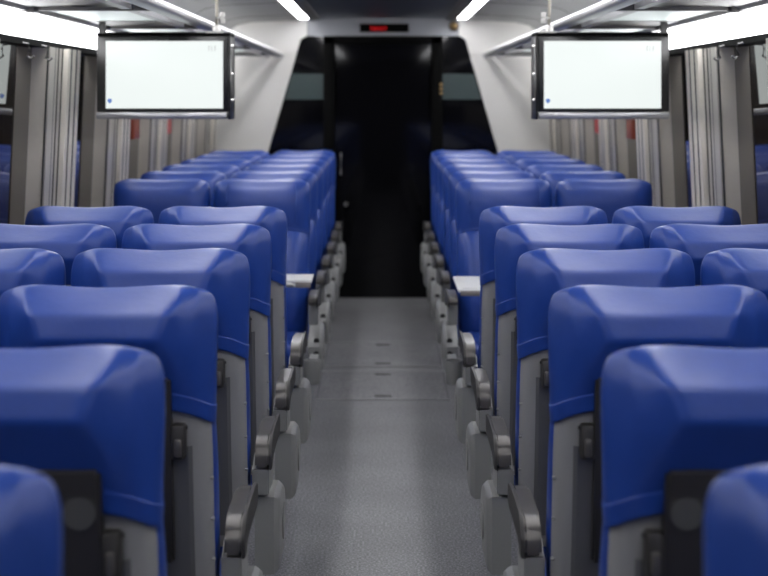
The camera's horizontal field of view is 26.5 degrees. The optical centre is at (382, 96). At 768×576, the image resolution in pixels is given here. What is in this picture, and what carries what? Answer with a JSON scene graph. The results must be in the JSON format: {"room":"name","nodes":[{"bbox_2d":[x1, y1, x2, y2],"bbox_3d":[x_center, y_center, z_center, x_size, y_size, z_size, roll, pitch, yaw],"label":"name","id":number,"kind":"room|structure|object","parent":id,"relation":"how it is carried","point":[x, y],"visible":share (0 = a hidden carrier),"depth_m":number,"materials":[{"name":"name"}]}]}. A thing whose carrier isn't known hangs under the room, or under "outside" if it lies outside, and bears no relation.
{"room":"train carriage","nodes":[
{"label":"train carriage","id":0,"kind":"room"},
{"bbox_2d":[0,33,96,56],"bbox_3d":[-1.377,0.450,5.400,0.105,2.300,15.200,0,0,0],"label":"wall","id":1,"kind":"structure","parent":0,"point":[4,38],"depth_m":6.35,"materials":[{"name":"grey"}]},
{"bbox_2d":[0,43,31,224],"bbox_3d":[-1.421,0.215,6.022,0.052,0.830,0.975,0,0,0],"label":"window","id":2,"kind":"structure","parent":1,"relation":"in","point":[15,66],"depth_m":6.22,"materials":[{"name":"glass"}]},
{"bbox_2d":[23,42,34,58],"bbox_3d":[-1.308,-0.171,6.020,0.045,0.066,0.008,0,0,0],"label":"coat hook","id":3,"kind":"object","parent":1,"relation":"attached to","point":[33,56],"visible":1,"depth_m":6.02,"materials":[{"name":"grey metal"}]},
{"bbox_2d":[41,45,52,60],"bbox_3d":[-1.308,-0.171,6.350,0.045,0.066,0.008,0,0,0],"label":"coat hook","id":4,"kind":"object","parent":1,"relation":"attached to","point":[51,58],"visible":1,"depth_m":6.35,"materials":[{"name":"grey metal"}]},
{"bbox_2d":[0,6,98,48],"bbox_3d":[-1.310,-0.265,5.415,0.071,0.084,15.130,0,0,0],"label":"light","id":5,"kind":"object","parent":1,"relation":"attached to","point":[12,22],"visible":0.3,"depth_m":6.30,"materials":[{"name":"white plastic"}]},
{"bbox_2d":[24,47,80,224],"bbox_3d":[-1.378,0.215,6.768,0.149,0.830,0.584,0,0,0],"label":"curtain","id":6,"kind":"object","parent":1,"relation":"attached to","point":[54,86],"depth_m":6.63,"materials":[{"name":"grey fabric"}]},
{"bbox_2d":[74,54,96,206],"bbox_3d":[-1.421,0.215,7.508,0.052,0.830,0.975,0,0,0],"label":"window","id":7,"kind":"structure","parent":1,"relation":"in","point":[88,64],"depth_m":7.74,"materials":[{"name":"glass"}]},
{"bbox_2d":[91,80,130,206],"bbox_3d":[-1.378,0.215,8.253,0.149,0.830,0.584,0,0,0],"label":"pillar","id":8,"kind":"structure","parent":1,"relation":"attached to","point":[111,136],"depth_m":8.01,"materials":[{"name":"grey fabric"}]},
{"bbox_2d":[128,119,139,178],"bbox_3d":[-1.421,0.215,8.992,0.052,0.830,0.975,0,0,0],"label":"window","id":9,"kind":"structure","parent":1,"relation":"in","point":[134,143],"depth_m":9.27,"materials":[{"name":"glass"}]},
{"bbox_2d":[130,119,139,138],"bbox_3d":[-1.392,0.180,9.120,0.032,0.110,0.200,0,0,0],"label":"box","id":10,"kind":"object","parent":9,"relation":"attached to","point":[135,123],"visible":0.8,"depth_m":9.06,"materials":[{"name":"red plastic"}]},
{"bbox_2d":[0,0,282,58],"bbox_3d":[-1.065,-0.331,5.399,0.541,0.054,15.158,0,0,0],"label":"luggage rack","id":11,"kind":"object","parent":1,"relation":"attached to","point":[118,15],"visible":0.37,"depth_m":6.50,"materials":[{"name":"grey metal"}]},
{"bbox_2d":[137,119,167,178],"bbox_3d":[-1.378,0.215,9.738,0.149,0.830,0.584,0,0,0],"label":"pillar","id":12,"kind":"structure","parent":1,"relation":"attached to","point":[152,150],"depth_m":9.52,"materials":[{"name":"grey fabric"}]},
{"bbox_2d":[166,119,172,165],"bbox_3d":[-1.421,0.215,10.477,0.052,0.830,0.975,0,0,0],"label":"window","id":13,"kind":"structure","parent":1,"relation":"in","point":[169,135],"depth_m":10.82,"materials":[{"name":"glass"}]},
{"bbox_2d":[167,119,170,133],"bbox_3d":[-1.392,0.180,10.500,0.032,0.110,0.200,0,0,0],"label":"box","id":14,"kind":"object","parent":13,"relation":"attached to","point":[169,120],"visible":0.26,"depth_m":10.50,"materials":[{"name":"red plastic"}]},
{"bbox_2d":[171,119,195,164],"bbox_3d":[-1.378,0.215,11.223,0.149,0.830,0.584,0,0,0],"label":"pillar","id":15,"kind":"structure","parent":1,"relation":"attached to","point":[183,130],"depth_m":10.96,"materials":[{"name":"grey fabric"}]},
{"bbox_2d":[194,119,197,158],"bbox_3d":[-1.421,0.215,11.963,0.052,0.830,0.975,0,0,0],"label":"window","id":16,"kind":"structure","parent":1,"relation":"in","point":[196,121],"depth_m":12.34,"materials":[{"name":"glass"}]},
{"bbox_2d":[196,119,216,156],"bbox_3d":[-1.378,0.215,12.707,0.149,0.830,0.582,0,0,0],"label":"curtain","id":17,"kind":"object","parent":1,"relation":"attached to","point":[206,128],"depth_m":12.44,"materials":[{"name":"grey fabric"}]},
{"bbox_2d":[286,274,313,287],"bbox_3d":[-0.829,1.200,7.247,1.033,0.800,0.246,0,0,0],"label":"folding table","id":18,"kind":"object","parent":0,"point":[292,280],"visible":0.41,"depth_m":7.13,"materials":[{"name":"grey plastic"}]},
{"bbox_2d":[248,298,517,575],"bbox_3d":[0.000,1.625,5.425,2.840,0.050,15.250,0,0,0],"label":"floor","id":19,"kind":"structure","parent":0,"point":[383,488],"depth_m":6.70,"materials":[{"name":"grey plastic"}]},
{"bbox_2d":[0,465,62,575],"bbox_3d":[-0.542,0.997,1.981,0.540,1.206,0.679,0,0,0],"label":"seat","id":20,"kind":"object","parent":19,"relation":"on","point":[31,529],"visible":1,"depth_m":1.72,"materials":[{"name":"blue leather"}]},
{"bbox_2d":[0,248,65,295],"bbox_3d":[-1.053,0.997,4.473,0.488,1.207,0.692,0,0,0],"label":"seat","id":21,"kind":"object","parent":19,"relation":"on","point":[19,267],"visible":0.22,"depth_m":4.19,"materials":[{"name":"blue leather"}]},
{"bbox_2d":[0,224,116,285],"bbox_3d":[-1.053,0.997,5.293,0.488,1.207,0.692,0,0,0],"label":"seat","id":22,"kind":"object","parent":19,"relation":"on","point":[67,240],"visible":0.19,"depth_m":5.00,"materials":[{"name":"blue leather"}]},
{"bbox_2d":[0,345,166,575],"bbox_3d":[-0.542,0.997,2.816,0.540,1.206,0.679,0,0,0],"label":"seat","id":23,"kind":"object","parent":19,"relation":"on","point":[90,420],"visible":0.88,"depth_m":2.52,"materials":[{"name":"blue leather"}]},
{"bbox_2d":[25,206,153,247],"bbox_3d":[-1.053,0.997,6.118,0.488,1.207,0.692,0,0,0],"label":"seat","id":24,"kind":"object","parent":19,"relation":"on","point":[119,219],"visible":0.2,"depth_m":5.83,"materials":[{"name":"blue leather"}]},
{"bbox_2d":[0,285,262,575],"bbox_3d":[-0.542,0.997,3.646,0.540,1.206,0.679,0,0,0],"label":"seat","id":25,"kind":"object","parent":19,"relation":"on","point":[178,324],"visible":0.55,"depth_m":3.38,"materials":[{"name":"blue leather"}]},
{"bbox_2d":[113,179,210,223],"bbox_3d":[-1.053,0.997,7.612,0.488,1.207,0.692,0,0,0],"label":"seat","id":26,"kind":"object","parent":19,"relation":"on","point":[156,196],"visible":0.22,"depth_m":7.77,"materials":[{"name":"blue leather"}]},
{"bbox_2d":[71,248,285,574],"bbox_3d":[-0.542,0.997,4.476,0.540,1.206,0.679,0,0,0],"label":"seat","id":27,"kind":"object","parent":19,"relation":"on","point":[225,273],"visible":0.41,"depth_m":4.23,"materials":[{"name":"blue leather"}]},
{"bbox_2d":[140,171,225,206],"bbox_3d":[-1.053,0.997,8.452,0.488,1.207,0.692,0,0,0],"label":"seat","id":28,"kind":"object","parent":19,"relation":"on","point":[211,177],"visible":0.19,"depth_m":8.64,"materials":[{"name":"blue leather"}]},
{"bbox_2d":[162,164,239,178],"bbox_3d":[-1.053,0.997,9.292,0.488,1.207,0.692,0,0,0],"label":"seat","id":29,"kind":"object","parent":19,"relation":"on","point":[228,170],"visible":0.09,"depth_m":9.48,"materials":[{"name":"blue leather"}]},
{"bbox_2d":[121,224,300,498],"bbox_3d":[-0.542,0.997,5.296,0.540,1.206,0.679,0,0,0],"label":"seat","id":30,"kind":"object","parent":19,"relation":"on","point":[254,241],"visible":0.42,"depth_m":5.05,"materials":[{"name":"blue leather"}]},
{"bbox_2d":[180,159,251,170],"bbox_3d":[-1.053,0.997,10.132,0.488,1.207,0.692,0,0,0],"label":"seat","id":31,"kind":"object","parent":19,"relation":"on","point":[241,164],"visible":0.15,"depth_m":10.32,"materials":[{"name":"blue leather"}]},
{"bbox_2d":[195,154,261,164],"bbox_3d":[-1.053,0.997,10.972,0.489,1.207,0.692,0,0,0],"label":"seat","id":32,"kind":"object","parent":19,"relation":"on","point":[252,158],"visible":0.15,"depth_m":11.16,"materials":[{"name":"blue leather"}]},
{"bbox_2d":[158,206,310,443],"bbox_3d":[-0.542,0.997,6.121,0.540,1.206,0.679,0,0,0],"label":"seat","id":33,"kind":"object","parent":19,"relation":"on","point":[273,219],"visible":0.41,"depth_m":5.88,"materials":[{"name":"blue leather"}]},
{"bbox_2d":[209,150,269,159],"bbox_3d":[-1.053,0.997,11.812,0.488,1.207,0.692,0,0,0],"label":"seat","id":34,"kind":"object","parent":19,"relation":"on","point":[263,154],"visible":0.14,"depth_m":12.01,"materials":[{"name":"blue leather"}]},
{"bbox_2d":[214,179,324,384],"bbox_3d":[-0.543,0.997,7.561,0.541,1.207,0.783,0,0,0],"label":"seat","id":35,"kind":"object","parent":19,"relation":"on","point":[292,196],"visible":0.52,"depth_m":7.75,"materials":[{"name":"blue leather"}]},
{"bbox_2d":[287,332,299,367],"bbox_3d":[-0.580,1.169,7.504,0.423,0.142,0.470,0,0,0],"label":"armrest","id":36,"kind":"object","parent":35,"relation":"on","point":[290,335],"depth_m":7.32,"materials":[{"name":"grey plastic"}]},
{"bbox_2d":[231,171,330,351],"bbox_3d":[-0.542,0.997,8.449,0.540,1.206,0.679,0,0,0],"label":"seat","id":37,"kind":"object","parent":19,"relation":"on","point":[319,280],"visible":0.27,"depth_m":8.60,"materials":[{"name":"blue leather"}]},
{"bbox_2d":[245,164,334,321],"bbox_3d":[-0.542,0.997,9.289,0.540,1.206,0.679,0,0,0],"label":"seat","id":38,"kind":"object","parent":19,"relation":"on","point":[323,264],"visible":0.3,"depth_m":9.44,"materials":[{"name":"blue leather"}]},
{"bbox_2d":[256,159,338,302],"bbox_3d":[-0.542,0.997,10.129,0.540,1.206,0.679,0,0,0],"label":"seat","id":39,"kind":"object","parent":19,"relation":"on","point":[331,248],"visible":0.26,"depth_m":10.28,"materials":[{"name":"blue leather"}]},
{"bbox_2d":[266,154,342,286],"bbox_3d":[-0.542,0.997,10.969,0.540,1.206,0.679,0,0,0],"label":"seat","id":40,"kind":"object","parent":19,"relation":"on","point":[335,234],"visible":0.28,"depth_m":11.13,"materials":[{"name":"blue leather"}]},
{"bbox_2d":[274,150,345,272],"bbox_3d":[-0.542,0.997,11.809,0.540,1.206,0.679,0,0,0],"label":"seat","id":41,"kind":"object","parent":19,"relation":"on","point":[339,225],"visible":0.2,"depth_m":11.96,"materials":[{"name":"blue leather"}]},
{"bbox_2d":[316,371,449,399],"bbox_3d":[0.000,1.598,9.051,0.710,0.004,0.902,0,0,0],"label":"floor hatch","id":42,"kind":"object","parent":19,"relation":"on","point":[334,385],"visible":1,"depth_m":9.03,"materials":[{"name":"grey plastic"}]},
{"bbox_2d":[324,342,441,366],"bbox_3d":[0.000,1.598,10.141,0.710,0.004,0.962,0,0,0],"label":"floor hatch","id":43,"kind":"object","parent":19,"relation":"on","point":[338,354],"visible":0.95,"depth_m":10.11,"materials":[{"name":"grey plastic"}]},
{"bbox_2d":[420,150,491,272],"bbox_3d":[0.542,0.997,11.809,0.540,1.206,0.679,0,0,0],"label":"seat","id":44,"kind":"object","parent":19,"relation":"on","point":[426,225],"visible":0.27,"depth_m":11.96,"materials":[{"name":"blue leather"}]},
{"bbox_2d":[423,154,499,286],"bbox_3d":[0.542,0.997,10.969,0.540,1.206,0.679,0,0,0],"label":"seat","id":45,"kind":"object","parent":19,"relation":"on","point":[429,234],"visible":0.24,"depth_m":11.13,"materials":[{"name":"blue leather"}]},
{"bbox_2d":[453,276,479,295],"bbox_3d":[0.829,1.199,7.028,1.033,0.802,0.504,0,0,0],"label":"folding table","id":46,"kind":"object","parent":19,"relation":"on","point":[465,285],"visible":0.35,"depth_m":6.92,"materials":[{"name":"grey plastic"}]},
{"bbox_2d":[427,159,509,302],"bbox_3d":[0.542,0.997,10.129,0.540,1.206,0.679,0,0,0],"label":"seat","id":47,"kind":"object","parent":19,"relation":"on","point":[434,248],"visible":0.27,"depth_m":10.28,"materials":[{"name":"blue leather"}]},
{"bbox_2d":[431,164,520,321],"bbox_3d":[0.542,0.997,9.289,0.540,1.206,0.679,0,0,0],"label":"seat","id":48,"kind":"object","parent":19,"relation":"on","point":[441,264],"visible":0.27,"depth_m":9.44,"materials":[{"name":"blue leather"}]},
{"bbox_2d":[435,171,534,351],"bbox_3d":[0.542,0.997,8.449,0.540,1.206,0.679,0,0,0],"label":"seat","id":49,"kind":"object","parent":19,"relation":"on","point":[446,280],"visible":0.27,"depth_m":8.60,"materials":[{"name":"blue leather"}]},
{"bbox_2d":[441,179,551,384],"bbox_3d":[0.543,0.997,7.561,0.541,1.207,0.783,0,0,0],"label":"seat","id":50,"kind":"object","parent":19,"relation":"on","point":[472,196],"visible":0.44,"depth_m":7.75,"materials":[{"name":"blue leather"}]},
{"bbox_2d":[466,332,478,367],"bbox_3d":[0.580,1.169,7.504,0.423,0.142,0.470,0,0,0],"label":"armrest","id":51,"kind":"object","parent":50,"relation":"on","point":[475,335],"depth_m":7.32,"materials":[{"name":"grey plastic"}]},
{"bbox_2d":[496,150,556,159],"bbox_3d":[1.053,0.997,11.812,0.488,1.207,0.692,0,0,0],"label":"seat","id":52,"kind":"object","parent":19,"relation":"on","point":[502,154],"visible":0.15,"depth_m":12.01,"materials":[{"name":"blue leather"}]},
{"bbox_2d":[455,206,607,443],"bbox_3d":[0.542,0.997,6.121,0.540,1.206,0.679,0,0,0],"label":"seat","id":53,"kind":"object","parent":19,"relation":"on","point":[492,219],"visible":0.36,"depth_m":5.88,"materials":[{"name":"blue leather"}]},
{"bbox_2d":[504,154,570,164],"bbox_3d":[1.053,0.997,10.972,0.488,1.207,0.692,0,0,0],"label":"seat","id":54,"kind":"object","parent":19,"relation":"on","point":[513,158],"visible":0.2,"depth_m":11.16,"materials":[{"name":"blue leather"}]},
{"bbox_2d":[514,159,585,170],"bbox_3d":[1.053,0.997,10.132,0.488,1.207,0.692,0,0,0],"label":"seat","id":55,"kind":"object","parent":19,"relation":"on","point":[523,164],"visible":0.18,"depth_m":10.32,"materials":[{"name":"blue leather"}]},
{"bbox_2d":[465,224,644,498],"bbox_3d":[0.542,0.997,5.296,0.540,1.206,0.679,0,0,0],"label":"seat","id":56,"kind":"object","parent":19,"relation":"on","point":[511,241],"visible":0.35,"depth_m":5.05,"materials":[{"name":"blue leather"}]},
{"bbox_2d":[526,164,603,178],"bbox_3d":[1.053,0.997,9.292,0.488,1.207,0.692,0,0,0],"label":"seat","id":57,"kind":"object","parent":19,"relation":"on","point":[537,170],"visible":0.16,"depth_m":9.48,"materials":[{"name":"blue leather"}]},
{"bbox_2d":[540,171,625,206],"bbox_3d":[1.053,0.997,8.452,0.488,1.207,0.692,0,0,0],"label":"seat","id":58,"kind":"object","parent":19,"relation":"on","point":[553,177],"visible":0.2,"depth_m":8.64,"materials":[{"name":"blue leather"}]},
{"bbox_2d":[480,248,694,574],"bbox_3d":[0.542,0.997,4.476,0.540,1.206,0.679,0,0,0],"label":"seat","id":59,"kind":"object","parent":19,"relation":"on","point":[540,273],"visible":0.39,"depth_m":4.23,"materials":[{"name":"blue leather"}]},
{"bbox_2d":[555,179,652,223],"bbox_3d":[1.053,0.997,7.612,0.488,1.207,0.692,0,0,0],"label":"seat","id":60,"kind":"object","parent":19,"relation":"on","point":[609,196],"visible":0.26,"depth_m":7.77,"materials":[{"name":"blue leather"}]},
{"bbox_2d":[503,285,767,575],"bbox_3d":[0.542,0.997,3.646,0.540,1.206,0.679,0,0,0],"label":"seat","id":61,"kind":"object","parent":19,"relation":"on","point":[587,324],"visible":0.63,"depth_m":3.38,"materials":[{"name":"blue leather"}]},
{"bbox_2d":[612,206,740,247],"bbox_3d":[1.053,0.997,6.118,0.488,1.207,0.692,0,0,0],"label":"seat","id":62,"kind":"object","parent":19,"relation":"on","point":[646,219],"visible":0.17,"depth_m":5.83,"materials":[{"name":"blue leather"}]},
{"bbox_2d":[599,345,767,575],"bbox_3d":[0.542,0.997,2.816,0.540,1.206,0.679,0,0,0],"label":"seat","id":63,"kind":"object","parent":19,"relation":"on","point":[675,420],"visible":0.91,"depth_m":2.52,"materials":[{"name":"blue leather"}]},
{"bbox_2d":[649,224,767,285],"bbox_3d":[1.053,0.997,5.293,0.488,1.207,0.692,0,0,0],"label":"seat","id":64,"kind":"object","parent":19,"relation":"on","point":[696,240],"visible":0.23,"depth_m":5.00,"materials":[{"name":"blue leather"}]},
{"bbox_2d":[700,248,767,299],"bbox_3d":[1.053,0.997,4.473,0.488,1.207,0.692,0,0,0],"label":"seat","id":65,"kind":"object","parent":19,"relation":"on","point":[748,267],"visible":0.23,"depth_m":4.19,"materials":[{"name":"blue leather"}]},
{"bbox_2d":[703,465,767,575],"bbox_3d":[0.542,0.997,1.981,0.540,1.206,0.679,0,0,0],"label":"seat","id":66,"kind":"object","parent":19,"relation":"on","point":[735,529],"visible":1,"depth_m":1.72,"materials":[{"name":"blue leather"}]},
{"bbox_2d":[215,19,550,151],"bbox_3d":[0.000,0.450,13.039,2.840,2.300,0.122,0,0,0],"label":"wall","id":67,"kind":"structure","parent":0,"point":[504,83],"depth_m":12.98,"materials":[{"name":"white plastic"}]},
{"bbox_2d":[268,36,322,154],"bbox_3d":[-0.815,0.555,13.019,0.750,2.090,0.042,0,0,0],"label":"window","id":68,"kind":"structure","parent":67,"relation":"in","point":[299,125],"depth_m":13.00,"materials":[{"name":"black glass"}]},
{"bbox_2d":[323,36,442,297],"bbox_3d":[0.000,0.557,12.991,0.950,2.085,0.098,0,0,0],"label":"door","id":69,"kind":"structure","parent":67,"relation":"in","point":[383,95],"depth_m":12.99,"materials":[{"name":"black glass"}]},
{"bbox_2d":[360,24,408,31],"bbox_3d":[0.010,-0.548,12.966,0.390,0.067,0.026,0,0,0],"label":"display","id":70,"kind":"object","parent":67,"relation":"attached to","point":[363,27],"visible":1,"depth_m":12.96,"materials":[{"name":"black plastic"}]},
{"bbox_2d":[448,21,459,31],"bbox_3d":[0.565,-0.565,12.957,0.090,0.090,0.068,0,0,0],"label":"wall sensor","id":71,"kind":"object","parent":67,"relation":"attached to","point":[453,26],"visible":1,"depth_m":12.94,"materials":[{"name":"grey"}]},
{"bbox_2d":[443,36,497,154],"bbox_3d":[0.815,0.555,13.019,0.750,2.090,0.042,0,0,0],"label":"window","id":72,"kind":"structure","parent":67,"relation":"in","point":[466,125],"depth_m":13.00,"materials":[{"name":"black glass"}]},
{"bbox_2d":[163,0,602,29],"bbox_3d":[0.000,-0.500,5.400,2.690,0.320,15.200,0,0,0],"label":"ceiling","id":73,"kind":"structure","parent":0,"point":[237,12],"depth_m":11.26,"materials":[{"name":"grey plastic"}]},
{"bbox_2d":[96,0,234,119],"bbox_3d":[-0.937,-0.258,7.093,0.586,0.709,0.214,0,0,0],"label":"screen","id":74,"kind":"object","parent":73,"relation":"hanging from","point":[141,75],"visible":0.99,"depth_m":7.00,"materials":[{"name":"black plastic"},{"name":"glowing screen glass"},{"name":"grey metal"}]},
{"bbox_2d":[280,0,307,18],"bbox_3d":[-0.615,-0.625,6.700,0.080,0.021,12.200,0,0,0],"label":"recessed light","id":75,"kind":"object","parent":73,"relation":"in","point":[288,3],"visible":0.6,"depth_m":11.37,"materials":[{"name":"white plastic"}]},
{"bbox_2d":[458,0,485,18],"bbox_3d":[0.615,-0.625,6.700,0.080,0.021,12.200,0,0,0],"label":"recessed light","id":76,"kind":"object","parent":73,"relation":"in","point":[477,3],"visible":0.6,"depth_m":11.37,"materials":[{"name":"white plastic"}]},
{"bbox_2d":[531,0,669,119],"bbox_3d":[0.937,-0.258,7.093,0.586,0.709,0.214,0,0,0],"label":"screen","id":77,"kind":"object","parent":73,"relation":"hanging from","point":[575,75],"visible":1,"depth_m":7.00,"materials":[{"name":"black plastic"},{"name":"screen glass"},{"name":"satin aluminium"}]},
{"bbox_2d":[669,33,767,56],"bbox_3d":[1.377,0.450,5.400,0.105,2.300,15.200,0,0,0],"label":"wall","id":78,"kind":"structure","parent":0,"point":[760,38],"depth_m":6.33,"materials":[{"name":"grey plastic"}]},
{"bbox_2d":[549,119,569,156],"bbox_3d":[1.378,0.215,12.707,0.149,0.830,0.582,0,0,0],"label":"curtain","id":79,"kind":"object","parent":78,"relation":"attached to","point":[559,128],"depth_m":12.44,"materials":[{"name":"grey fabric"}]},
{"bbox_2d":[568,119,571,158],"bbox_3d":[1.421,0.215,11.963,0.052,0.830,0.975,0,0,0],"label":"window","id":80,"kind":"structure","parent":78,"relation":"in","point":[569,121],"depth_m":12.34,"materials":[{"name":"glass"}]},
{"bbox_2d":[570,119,594,164],"bbox_3d":[1.378,0.215,11.223,0.149,0.830,0.584,0,0,0],"label":"curtain","id":81,"kind":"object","parent":78,"relation":"attached to","point":[582,130],"depth_m":10.96,"materials":[{"name":"grey fabric"}]},
{"bbox_2d":[593,119,599,165],"bbox_3d":[1.421,0.215,10.477,0.052,0.830,0.975,0,0,0],"label":"window","id":82,"kind":"structure","parent":78,"relation":"in","point":[596,135],"depth_m":10.82,"materials":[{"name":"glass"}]},
{"bbox_2d":[595,119,598,133],"bbox_3d":[1.392,0.180,10.500,0.032,0.110,0.200,0,0,0],"label":"box","id":83,"kind":"object","parent":82,"relation":"attached to","point":[596,120],"visible":0.26,"depth_m":10.50,"materials":[{"name":"red plastic"}]},
{"bbox_2d":[598,119,628,178],"bbox_3d":[1.378,0.215,9.738,0.149,0.830,0.584,0,0,0],"label":"curtain","id":84,"kind":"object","parent":78,"relation":"attached to","point":[613,150],"depth_m":9.52,"materials":[{"name":"grey fabric"}]},
{"bbox_2d":[483,0,767,58],"bbox_3d":[1.065,-0.331,5.399,0.541,0.054,15.158,0,0,0],"label":"luggage rack","id":85,"kind":"object","parent":78,"relation":"attached to","point":[609,15],"visible":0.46,"depth_m":6.48,"materials":[{"name":"grey metal"}]},
{"bbox_2d":[626,119,637,178],"bbox_3d":[1.421,0.215,8.992,0.052,0.830,0.975,0,0,0],"label":"window","id":86,"kind":"structure","parent":78,"relation":"in","point":[631,143],"depth_m":9.27,"materials":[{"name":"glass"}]},
{"bbox_2d":[626,119,635,138],"bbox_3d":[1.392,0.180,9.120,0.032,0.110,0.200,0,0,0],"label":"box","id":87,"kind":"object","parent":86,"relation":"attached to","point":[630,123],"visible":0.8,"depth_m":9.06,"materials":[{"name":"red plastic"}]},
{"bbox_2d":[635,80,674,206],"bbox_3d":[1.378,0.215,8.253,0.149,0.830,0.584,0,0,0],"label":"curtain","id":88,"kind":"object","parent":78,"relation":"attached to","point":[653,136],"depth_m":8.01,"materials":[{"name":"grey fabric"}]},
{"bbox_2d":[669,54,691,206],"bbox_3d":[1.421,0.215,7.508,0.052,0.830,0.975,0,0,0],"label":"window","id":89,"kind":"structure","parent":78,"relation":"in","point":[677,64],"depth_m":7.74,"materials":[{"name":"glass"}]},
{"bbox_2d":[685,47,741,224],"bbox_3d":[1.378,0.215,6.768,0.149,0.830,0.584,0,0,0],"label":"curtain","id":90,"kind":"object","parent":78,"relation":"attached to","point":[711,86],"depth_m":6.63,"materials":[{"name":"grey fabric"}]},
{"bbox_2d":[667,6,767,48],"bbox_3d":[1.310,-0.265,5.415,0.071,0.084,15.130,0,0,0],"label":"light","id":91,"kind":"object","parent":78,"relation":"attached to","point":[755,21],"visible":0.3,"depth_m":6.28,"materials":[{"name":"white plastic"}]},
{"bbox_2d":[713,45,724,60],"bbox_3d":[1.308,-0.171,6.350,0.045,0.066,0.008,0,0,0],"label":"coat hook","id":92,"kind":"object","parent":78,"relation":"attached to","point":[714,58],"visible":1,"depth_m":6.35,"materials":[{"name":"grey metal"}]},
{"bbox_2d":[731,42,742,58],"bbox_3d":[1.308,-0.171,6.020,0.045,0.066,0.008,0,0,0],"label":"coat hook","id":93,"kind":"object","parent":78,"relation":"attached to","point":[732,56],"visible":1,"depth_m":6.02,"materials":[{"name":"grey metal"}]},
{"bbox_2d":[734,43,767,224],"bbox_3d":[1.421,0.215,6.022,0.052,0.830,0.975,0,0,0],"label":"window","id":94,"kind":"structure","parent":78,"relation":"in","point":[751,79],"depth_m":6.22,"materials":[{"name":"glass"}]},
{"bbox_2d":[766,38,767,76],"bbox_3d":[1.378,0.215,5.283,0.149,0.830,0.584,0,0,0],"label":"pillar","id":95,"kind":"structure","parent":78,"relation":"attached to","point":[766,38],"depth_m":5.56,"materials":[{"name":"grey plastic"}]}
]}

